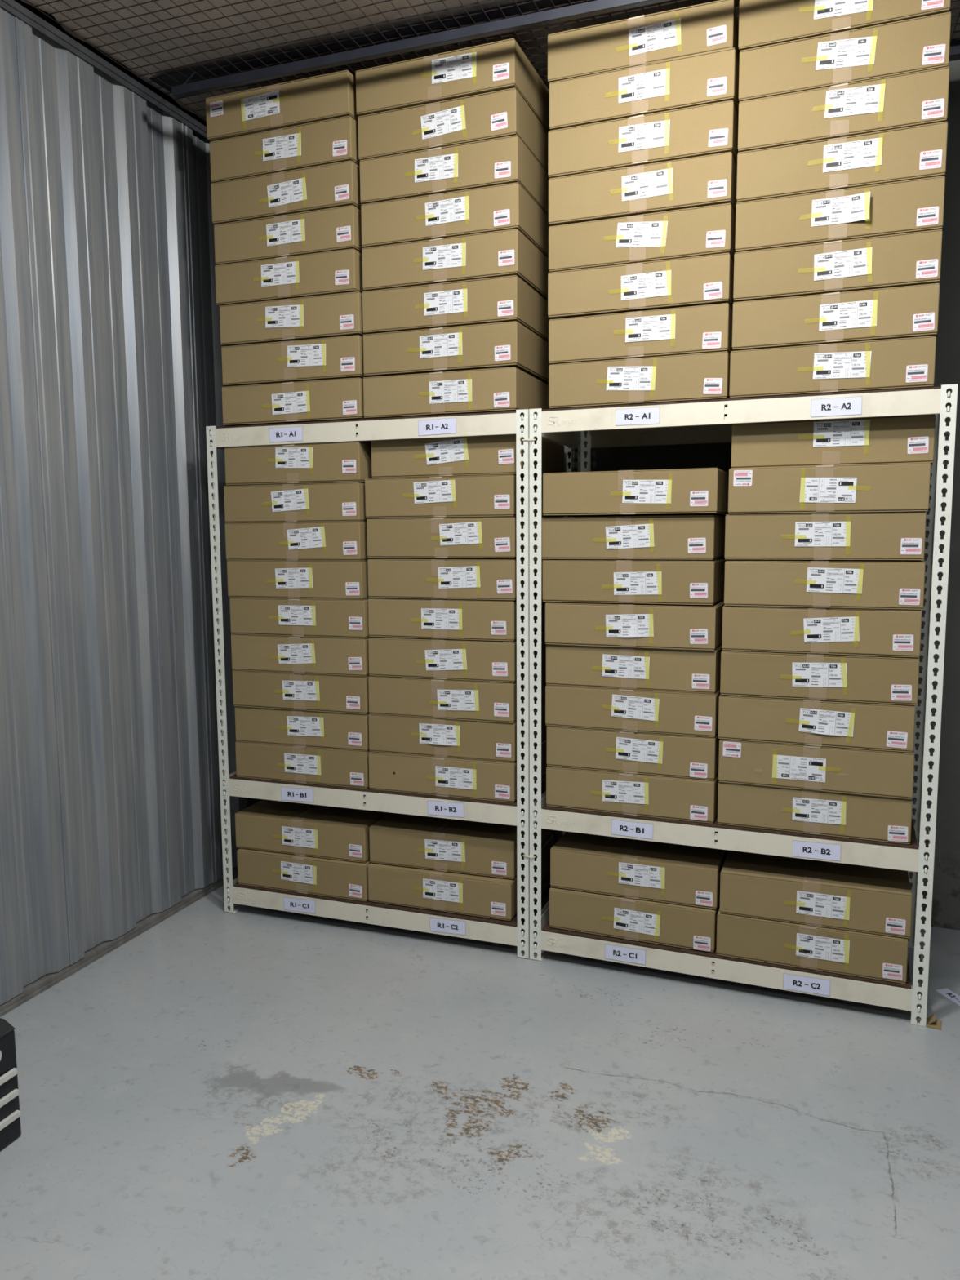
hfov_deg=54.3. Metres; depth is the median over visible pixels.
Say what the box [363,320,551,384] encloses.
carton
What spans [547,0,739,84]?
carton
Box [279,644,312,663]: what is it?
print
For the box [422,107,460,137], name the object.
print
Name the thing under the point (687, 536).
carton
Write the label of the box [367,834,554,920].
carton
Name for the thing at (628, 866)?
print
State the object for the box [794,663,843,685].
print
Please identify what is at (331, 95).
carton
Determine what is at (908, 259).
carton
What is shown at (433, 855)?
print
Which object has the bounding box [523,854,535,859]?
cable tie
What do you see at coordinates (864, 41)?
print
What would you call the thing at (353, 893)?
print
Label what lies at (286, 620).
print
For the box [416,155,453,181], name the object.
print
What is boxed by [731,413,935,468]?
carton
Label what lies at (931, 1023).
cardboard shim
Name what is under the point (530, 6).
ceiling beam
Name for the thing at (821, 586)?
label
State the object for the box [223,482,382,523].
carton
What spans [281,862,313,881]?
print
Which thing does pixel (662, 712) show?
carton
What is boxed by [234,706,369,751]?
carton
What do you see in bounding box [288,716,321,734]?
print
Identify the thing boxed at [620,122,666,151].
print
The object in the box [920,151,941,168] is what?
print
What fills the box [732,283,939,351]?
carton
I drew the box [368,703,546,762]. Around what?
carton
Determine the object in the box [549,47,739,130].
carton
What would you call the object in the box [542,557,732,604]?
carton
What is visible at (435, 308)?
print
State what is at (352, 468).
label
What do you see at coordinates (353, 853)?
print
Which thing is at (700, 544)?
label
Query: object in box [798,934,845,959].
print
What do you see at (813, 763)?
print
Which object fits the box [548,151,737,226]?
carton
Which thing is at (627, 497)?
label
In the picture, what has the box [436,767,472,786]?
label
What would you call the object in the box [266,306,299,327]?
print
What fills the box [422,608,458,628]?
label
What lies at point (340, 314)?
carton
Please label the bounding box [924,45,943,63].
print
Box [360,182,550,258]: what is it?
carton
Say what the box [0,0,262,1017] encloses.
wall
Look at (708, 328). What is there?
carton
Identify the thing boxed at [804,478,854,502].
label
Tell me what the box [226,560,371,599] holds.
carton
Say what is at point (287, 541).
carton
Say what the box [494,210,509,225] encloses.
print
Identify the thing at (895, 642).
label
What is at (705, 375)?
carton
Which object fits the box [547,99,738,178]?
carton
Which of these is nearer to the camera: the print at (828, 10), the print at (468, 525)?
the print at (828, 10)
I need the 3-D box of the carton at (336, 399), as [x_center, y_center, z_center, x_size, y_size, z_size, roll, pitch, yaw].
[-0.571,-0.859,3.521,0.550,0.135,0.562,2,7,19]
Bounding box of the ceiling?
[20,0,959,120]
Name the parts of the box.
lid, drawer, handle, drawer, handle, drawer, handle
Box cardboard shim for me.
[926,1013,942,1030]
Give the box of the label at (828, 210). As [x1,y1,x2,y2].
[813,195,865,225]
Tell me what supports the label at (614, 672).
attached to the carton at (695, 671)
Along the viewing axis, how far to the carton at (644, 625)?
2.93 m
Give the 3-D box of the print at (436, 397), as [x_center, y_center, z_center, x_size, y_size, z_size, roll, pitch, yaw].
[-0.100,-0.813,3.062,0.135,0.067,0.001,2,7,20]
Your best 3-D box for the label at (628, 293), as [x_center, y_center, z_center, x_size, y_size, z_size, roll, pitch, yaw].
[0.493,-1.060,2.798,0.135,0.067,0.002,1,7,21]
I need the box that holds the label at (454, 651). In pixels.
[426,649,462,668]
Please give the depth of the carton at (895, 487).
2.68 m
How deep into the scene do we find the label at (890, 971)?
2.76 m
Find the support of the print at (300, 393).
attached to the carton at (336, 399)
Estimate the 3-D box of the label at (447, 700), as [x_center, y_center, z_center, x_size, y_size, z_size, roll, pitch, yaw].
[-0.078,0.204,3.182,0.135,0.067,0.001,0,6,20]
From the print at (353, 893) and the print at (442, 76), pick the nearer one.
the print at (442, 76)
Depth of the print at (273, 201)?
3.17 m
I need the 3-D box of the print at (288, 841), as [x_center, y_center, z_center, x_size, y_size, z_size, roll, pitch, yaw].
[-0.671,0.732,3.472,0.135,0.067,0.001,2,7,19]
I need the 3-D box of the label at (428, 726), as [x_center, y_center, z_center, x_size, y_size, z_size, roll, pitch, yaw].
[-0.143,0.326,3.221,0.135,0.067,0.004,1,7,19]
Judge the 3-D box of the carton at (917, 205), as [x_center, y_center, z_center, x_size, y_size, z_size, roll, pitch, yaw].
[1.088,-1.212,2.852,0.543,0.134,0.579,2,7,21]
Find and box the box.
[0,1017,21,1151]
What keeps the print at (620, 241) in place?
attached to the carton at (705, 230)
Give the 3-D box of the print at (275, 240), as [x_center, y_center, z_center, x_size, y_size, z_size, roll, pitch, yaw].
[-0.664,-1.385,3.185,0.135,0.067,0.001,1,7,20]
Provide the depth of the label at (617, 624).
2.93 m
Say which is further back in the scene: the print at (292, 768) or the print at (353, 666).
the print at (292, 768)
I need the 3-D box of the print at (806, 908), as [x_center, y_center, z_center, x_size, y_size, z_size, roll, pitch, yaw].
[1.028,0.797,2.815,0.135,0.067,0.002,2,7,22]
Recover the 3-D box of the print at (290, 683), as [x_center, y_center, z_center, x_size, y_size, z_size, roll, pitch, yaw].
[-0.650,0.182,3.379,0.135,0.067,0.001,0,6,20]
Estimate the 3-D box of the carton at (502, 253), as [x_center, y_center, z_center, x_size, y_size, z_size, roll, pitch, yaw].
[-0.040,-1.256,3.281,0.546,0.135,0.562,2,7,20]
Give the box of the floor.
[0,876,959,1279]
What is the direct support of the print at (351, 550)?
attached to the carton at (287, 541)
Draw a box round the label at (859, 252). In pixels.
[816,249,867,279]
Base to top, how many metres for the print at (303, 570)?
0.067 m
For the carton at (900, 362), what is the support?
on the storage rack at (701, 421)
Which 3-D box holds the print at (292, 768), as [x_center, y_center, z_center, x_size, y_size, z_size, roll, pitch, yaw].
[-0.650,0.452,3.413,0.135,0.067,0.001,2,7,20]
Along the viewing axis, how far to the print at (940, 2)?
2.46 m
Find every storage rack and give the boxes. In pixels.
[205,408,574,959]
[529,384,957,1026]
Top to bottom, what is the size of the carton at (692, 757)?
0.135 m
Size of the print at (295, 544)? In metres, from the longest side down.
0.135 x 0.067 x 0.001 m
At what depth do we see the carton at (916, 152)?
2.58 m
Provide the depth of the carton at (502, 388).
3.08 m
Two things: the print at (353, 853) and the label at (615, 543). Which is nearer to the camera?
the label at (615, 543)
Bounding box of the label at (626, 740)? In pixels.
[617,737,658,760]
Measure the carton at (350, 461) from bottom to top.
0.135 m
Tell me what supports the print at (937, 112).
attached to the carton at (919, 98)
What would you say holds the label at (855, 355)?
attached to the carton at (900, 362)
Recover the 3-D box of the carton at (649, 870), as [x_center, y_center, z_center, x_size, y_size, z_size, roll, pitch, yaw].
[0.592,0.743,3.300,0.548,0.135,0.562,2,7,21]
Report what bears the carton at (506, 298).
on the carton at (506, 344)
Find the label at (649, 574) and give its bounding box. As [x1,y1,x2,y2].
[615,572,657,594]
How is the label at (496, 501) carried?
attached to the carton at (480, 495)
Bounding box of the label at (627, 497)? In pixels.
[624,480,667,502]
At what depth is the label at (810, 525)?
2.71 m
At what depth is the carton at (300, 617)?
3.34 m
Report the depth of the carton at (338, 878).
3.46 m
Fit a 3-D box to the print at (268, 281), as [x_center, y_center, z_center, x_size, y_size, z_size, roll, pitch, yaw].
[-0.689,-1.254,3.209,0.135,0.067,0.001,2,7,20]
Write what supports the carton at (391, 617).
on the carton at (484, 660)
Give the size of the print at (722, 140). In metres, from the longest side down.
0.049 x 0.041 x 0.001 m
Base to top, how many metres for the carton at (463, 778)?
0.135 m
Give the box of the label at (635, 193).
[623,170,669,199]
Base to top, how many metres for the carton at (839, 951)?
0.134 m
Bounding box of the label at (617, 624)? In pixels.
[607,614,648,635]
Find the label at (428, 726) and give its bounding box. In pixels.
[420,724,457,743]
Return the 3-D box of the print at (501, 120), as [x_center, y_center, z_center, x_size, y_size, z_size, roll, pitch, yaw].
[0.059,-1.606,2.897,0.049,0.041,0.001,-1,6,21]
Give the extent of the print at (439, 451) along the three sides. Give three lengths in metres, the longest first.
0.135 x 0.067 x 0.001 m
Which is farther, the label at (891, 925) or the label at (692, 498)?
the label at (692, 498)
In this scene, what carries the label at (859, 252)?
attached to the carton at (908, 259)
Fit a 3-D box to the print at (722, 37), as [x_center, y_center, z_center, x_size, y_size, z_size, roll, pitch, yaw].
[0.672,-1.717,2.658,0.049,0.041,0.001,0,6,20]
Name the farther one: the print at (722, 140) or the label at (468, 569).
the label at (468, 569)
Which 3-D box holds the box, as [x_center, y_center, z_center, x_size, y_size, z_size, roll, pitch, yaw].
[-1.312,1.066,2.097,0.313,0.299,0.420,2,7,20]
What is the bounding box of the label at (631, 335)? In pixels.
[626,316,671,341]
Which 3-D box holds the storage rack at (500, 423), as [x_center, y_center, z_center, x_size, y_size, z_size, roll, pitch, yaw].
[-0.312,0.123,3.561,1.217,1.829,0.604,2,7,20]
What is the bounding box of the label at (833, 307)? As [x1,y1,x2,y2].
[821,302,871,329]
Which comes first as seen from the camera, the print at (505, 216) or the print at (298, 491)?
the print at (505, 216)
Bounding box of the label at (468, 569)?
[439,567,475,587]
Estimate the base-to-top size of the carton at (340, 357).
0.134 m
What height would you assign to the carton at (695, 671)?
0.134 m
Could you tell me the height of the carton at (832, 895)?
0.134 m
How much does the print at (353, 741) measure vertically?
0.041 m
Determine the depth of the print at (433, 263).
3.02 m
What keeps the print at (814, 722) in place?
attached to the carton at (816, 722)
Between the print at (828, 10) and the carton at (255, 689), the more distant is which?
the carton at (255, 689)
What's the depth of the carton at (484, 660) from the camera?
3.19 m
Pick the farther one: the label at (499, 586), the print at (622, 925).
the label at (499, 586)
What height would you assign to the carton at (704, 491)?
0.135 m
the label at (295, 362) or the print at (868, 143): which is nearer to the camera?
the print at (868, 143)
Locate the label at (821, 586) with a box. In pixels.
[808,568,858,591]
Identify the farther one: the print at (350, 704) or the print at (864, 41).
the print at (350, 704)
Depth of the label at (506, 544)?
3.07 m
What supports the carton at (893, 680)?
on the carton at (816, 722)
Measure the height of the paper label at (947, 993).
0.001 m
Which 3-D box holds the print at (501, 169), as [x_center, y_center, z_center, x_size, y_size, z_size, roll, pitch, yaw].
[0.070,-1.463,2.911,0.049,0.041,0.001,3,7,21]
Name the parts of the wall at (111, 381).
corrugated panel, rail, corrugated panel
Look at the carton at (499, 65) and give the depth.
2.95 m
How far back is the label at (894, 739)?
2.68 m
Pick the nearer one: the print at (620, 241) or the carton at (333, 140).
the print at (620, 241)
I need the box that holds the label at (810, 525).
[796,522,846,545]
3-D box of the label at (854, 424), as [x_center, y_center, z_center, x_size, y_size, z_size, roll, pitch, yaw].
[1.034,-0.593,2.689,0.135,0.067,0.002,2,7,21]
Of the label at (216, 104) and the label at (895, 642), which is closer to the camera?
the label at (895, 642)
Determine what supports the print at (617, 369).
attached to the carton at (705, 375)
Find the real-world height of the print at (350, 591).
0.041 m
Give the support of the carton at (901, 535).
on the carton at (836, 584)
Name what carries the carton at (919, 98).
on the carton at (916, 152)
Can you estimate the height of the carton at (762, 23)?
0.135 m
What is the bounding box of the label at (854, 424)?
[815,421,865,445]
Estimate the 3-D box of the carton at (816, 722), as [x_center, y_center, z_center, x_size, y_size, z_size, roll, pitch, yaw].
[1.084,0.215,3.015,0.545,0.135,0.566,2,7,22]
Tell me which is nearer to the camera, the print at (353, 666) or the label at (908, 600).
the label at (908, 600)
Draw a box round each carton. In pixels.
[205,70,359,141]
[209,115,359,182]
[210,160,361,224]
[213,204,364,265]
[214,248,365,306]
[219,291,366,346]
[221,334,368,386]
[222,377,366,426]
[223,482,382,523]
[224,441,374,485]
[224,521,388,560]
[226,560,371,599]
[229,597,369,638]
[231,634,371,676]
[232,670,371,714]
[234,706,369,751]
[235,741,371,788]
[235,795,390,862]
[236,848,372,901]
[355,38,550,133]
[357,87,547,173]
[359,134,550,216]
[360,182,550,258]
[361,228,550,300]
[362,275,551,342]
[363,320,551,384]
[363,366,550,418]
[364,474,559,518]
[366,517,542,558]
[367,555,550,599]
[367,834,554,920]
[368,594,550,641]
[368,630,546,682]
[368,666,546,723]
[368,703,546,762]
[368,737,546,802]
[368,798,554,879]
[371,431,564,479]
[542,467,729,516]
[542,515,725,559]
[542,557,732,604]
[545,599,724,650]
[545,684,720,737]
[546,644,722,693]
[546,725,719,780]
[546,765,719,823]
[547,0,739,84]
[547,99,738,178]
[547,253,734,319]
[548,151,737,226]
[548,203,736,272]
[548,302,733,364]
[548,351,730,408]
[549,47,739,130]
[549,886,719,952]
[550,831,728,909]
[715,908,908,983]
[717,782,912,844]
[718,694,915,752]
[718,738,914,799]
[720,649,919,705]
[720,850,912,938]
[721,605,922,657]
[724,511,926,559]
[724,559,925,609]
[728,462,930,514]
[729,335,936,398]
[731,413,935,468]
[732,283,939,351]
[733,229,942,302]
[734,175,945,252]
[736,121,947,202]
[737,0,951,52]
[737,66,950,152]
[738,11,951,101]
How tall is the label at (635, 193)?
0.067 m
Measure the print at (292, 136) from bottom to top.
0.067 m
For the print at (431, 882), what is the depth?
3.29 m
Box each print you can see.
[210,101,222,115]
[243,91,278,118]
[262,262,295,285]
[263,135,297,159]
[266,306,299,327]
[267,221,301,244]
[269,179,302,206]
[272,392,306,413]
[272,490,306,511]
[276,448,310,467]
[276,568,308,587]
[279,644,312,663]
[280,605,311,624]
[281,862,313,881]
[282,826,314,845]
[284,681,316,699]
[285,754,318,772]
[288,528,321,549]
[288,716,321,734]
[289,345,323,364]
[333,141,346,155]
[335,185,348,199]
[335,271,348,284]
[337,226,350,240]
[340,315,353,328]
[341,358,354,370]
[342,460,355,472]
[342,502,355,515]
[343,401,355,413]
[343,542,356,554]
[346,582,359,593]
[346,696,359,708]
[348,733,360,745]
[349,617,361,629]
[349,657,361,669]
[349,844,361,857]
[349,884,361,897]
[351,773,363,785]
[414,481,451,502]
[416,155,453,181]
[420,333,459,357]
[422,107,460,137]
[423,244,462,268]
[425,290,464,314]
[425,880,458,900]
[426,198,466,224]
[426,840,461,859]
[427,440,465,464]
[430,380,467,403]
[433,54,471,82]
[441,523,479,544]
[491,113,506,128]
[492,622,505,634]
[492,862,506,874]
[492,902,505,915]
[493,63,508,79]
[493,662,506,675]
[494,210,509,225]
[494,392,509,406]
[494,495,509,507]
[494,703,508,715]
[495,162,510,177]
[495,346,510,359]
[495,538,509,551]
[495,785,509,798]
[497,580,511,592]
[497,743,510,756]
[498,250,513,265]
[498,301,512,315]
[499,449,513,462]
[604,781,644,802]
[608,367,651,388]
[615,908,656,932]
[617,222,662,246]
[620,71,666,102]
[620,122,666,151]
[621,863,660,885]
[630,21,677,54]
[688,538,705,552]
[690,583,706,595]
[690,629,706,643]
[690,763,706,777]
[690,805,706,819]
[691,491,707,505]
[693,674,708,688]
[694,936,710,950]
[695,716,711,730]
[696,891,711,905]
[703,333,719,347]
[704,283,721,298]
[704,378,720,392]
[707,26,725,44]
[707,231,724,246]
[708,78,725,94]
[708,180,725,196]
[710,129,726,145]
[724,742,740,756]
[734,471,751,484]
[776,757,823,781]
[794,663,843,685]
[794,798,841,822]
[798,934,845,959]
[799,892,845,917]
[801,709,849,734]
[804,617,855,641]
[816,0,869,17]
[818,38,871,68]
[825,140,877,171]
[827,86,879,116]
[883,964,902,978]
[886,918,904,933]
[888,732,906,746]
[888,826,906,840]
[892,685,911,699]
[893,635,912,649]
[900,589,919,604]
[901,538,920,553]
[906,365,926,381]
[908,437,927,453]
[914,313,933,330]
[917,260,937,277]
[918,208,937,224]
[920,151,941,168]
[922,0,942,8]
[923,99,942,117]
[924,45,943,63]
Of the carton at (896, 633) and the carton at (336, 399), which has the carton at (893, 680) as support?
the carton at (896, 633)
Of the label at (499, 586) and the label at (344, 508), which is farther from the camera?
the label at (344, 508)
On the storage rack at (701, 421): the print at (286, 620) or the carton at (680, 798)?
the carton at (680, 798)
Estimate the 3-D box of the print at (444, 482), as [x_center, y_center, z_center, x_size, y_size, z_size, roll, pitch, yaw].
[-0.155,-0.496,3.135,0.135,0.067,0.001,0,6,20]
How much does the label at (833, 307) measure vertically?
0.067 m
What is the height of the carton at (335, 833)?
0.135 m
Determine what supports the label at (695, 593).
attached to the carton at (649, 581)
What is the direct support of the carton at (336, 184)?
on the carton at (335, 228)
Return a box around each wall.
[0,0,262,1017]
[290,59,959,929]
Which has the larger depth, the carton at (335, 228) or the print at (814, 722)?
the carton at (335, 228)
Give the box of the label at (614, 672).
[604,655,645,676]
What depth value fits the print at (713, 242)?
2.72 m
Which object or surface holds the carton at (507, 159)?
on the carton at (506, 206)
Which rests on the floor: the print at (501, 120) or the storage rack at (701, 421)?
the storage rack at (701, 421)
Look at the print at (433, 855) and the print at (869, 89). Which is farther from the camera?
the print at (433, 855)
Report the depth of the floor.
2.32 m
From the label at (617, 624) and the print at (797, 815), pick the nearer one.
the print at (797, 815)
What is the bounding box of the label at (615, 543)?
[607,525,650,548]
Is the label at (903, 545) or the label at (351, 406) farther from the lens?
the label at (351, 406)
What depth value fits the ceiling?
2.96 m
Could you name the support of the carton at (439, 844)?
on the carton at (473, 895)
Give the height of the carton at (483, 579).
0.134 m
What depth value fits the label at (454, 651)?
3.19 m
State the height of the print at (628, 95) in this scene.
0.067 m
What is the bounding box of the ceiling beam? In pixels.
[171,0,670,97]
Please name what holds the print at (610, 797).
attached to the carton at (680, 798)
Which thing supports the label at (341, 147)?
attached to the carton at (333, 140)
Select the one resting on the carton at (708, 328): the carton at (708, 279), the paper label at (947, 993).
the carton at (708, 279)
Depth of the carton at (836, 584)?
2.71 m
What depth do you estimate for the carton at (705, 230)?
2.79 m
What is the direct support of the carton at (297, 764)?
on the storage rack at (500, 423)
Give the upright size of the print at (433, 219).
0.067 m
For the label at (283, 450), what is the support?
attached to the carton at (350, 461)
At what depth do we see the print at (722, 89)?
2.66 m
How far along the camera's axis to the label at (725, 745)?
2.86 m
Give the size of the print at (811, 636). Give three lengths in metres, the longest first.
0.135 x 0.067 x 0.002 m
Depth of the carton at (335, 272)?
3.20 m
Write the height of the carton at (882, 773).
0.134 m
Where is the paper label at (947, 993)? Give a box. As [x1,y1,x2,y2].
[936,988,959,1005]
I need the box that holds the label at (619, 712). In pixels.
[613,695,655,717]
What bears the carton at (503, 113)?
on the carton at (507, 159)
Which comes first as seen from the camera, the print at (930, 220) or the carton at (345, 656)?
the print at (930, 220)
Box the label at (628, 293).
[622,272,667,299]
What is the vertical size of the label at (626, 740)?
0.067 m
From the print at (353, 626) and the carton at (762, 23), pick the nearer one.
the carton at (762, 23)
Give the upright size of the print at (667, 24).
0.067 m
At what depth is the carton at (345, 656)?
3.36 m
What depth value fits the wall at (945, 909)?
3.32 m
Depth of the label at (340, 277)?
3.13 m
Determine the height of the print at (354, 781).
0.041 m
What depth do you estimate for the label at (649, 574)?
2.92 m
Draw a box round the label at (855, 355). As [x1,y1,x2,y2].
[815,352,866,377]
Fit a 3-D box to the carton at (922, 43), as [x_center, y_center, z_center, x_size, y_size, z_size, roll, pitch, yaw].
[1.087,-1.623,2.820,0.540,0.135,0.562,2,7,21]
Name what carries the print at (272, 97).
attached to the carton at (331, 95)
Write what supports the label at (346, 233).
attached to the carton at (335, 228)
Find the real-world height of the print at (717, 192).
0.041 m
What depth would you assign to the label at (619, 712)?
2.97 m
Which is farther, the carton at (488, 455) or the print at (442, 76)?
the carton at (488, 455)
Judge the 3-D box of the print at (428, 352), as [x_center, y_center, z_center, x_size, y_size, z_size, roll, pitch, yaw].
[-0.131,-0.960,3.051,0.135,0.067,0.001,2,7,20]
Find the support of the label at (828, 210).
attached to the carton at (917, 205)
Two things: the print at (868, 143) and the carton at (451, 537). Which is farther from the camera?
the carton at (451, 537)
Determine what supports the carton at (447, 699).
on the carton at (393, 734)
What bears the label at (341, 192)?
attached to the carton at (336, 184)
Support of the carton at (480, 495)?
on the carton at (451, 537)
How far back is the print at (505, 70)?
2.87 m
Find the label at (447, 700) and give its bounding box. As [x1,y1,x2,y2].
[438,690,475,709]
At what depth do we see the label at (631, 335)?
2.82 m

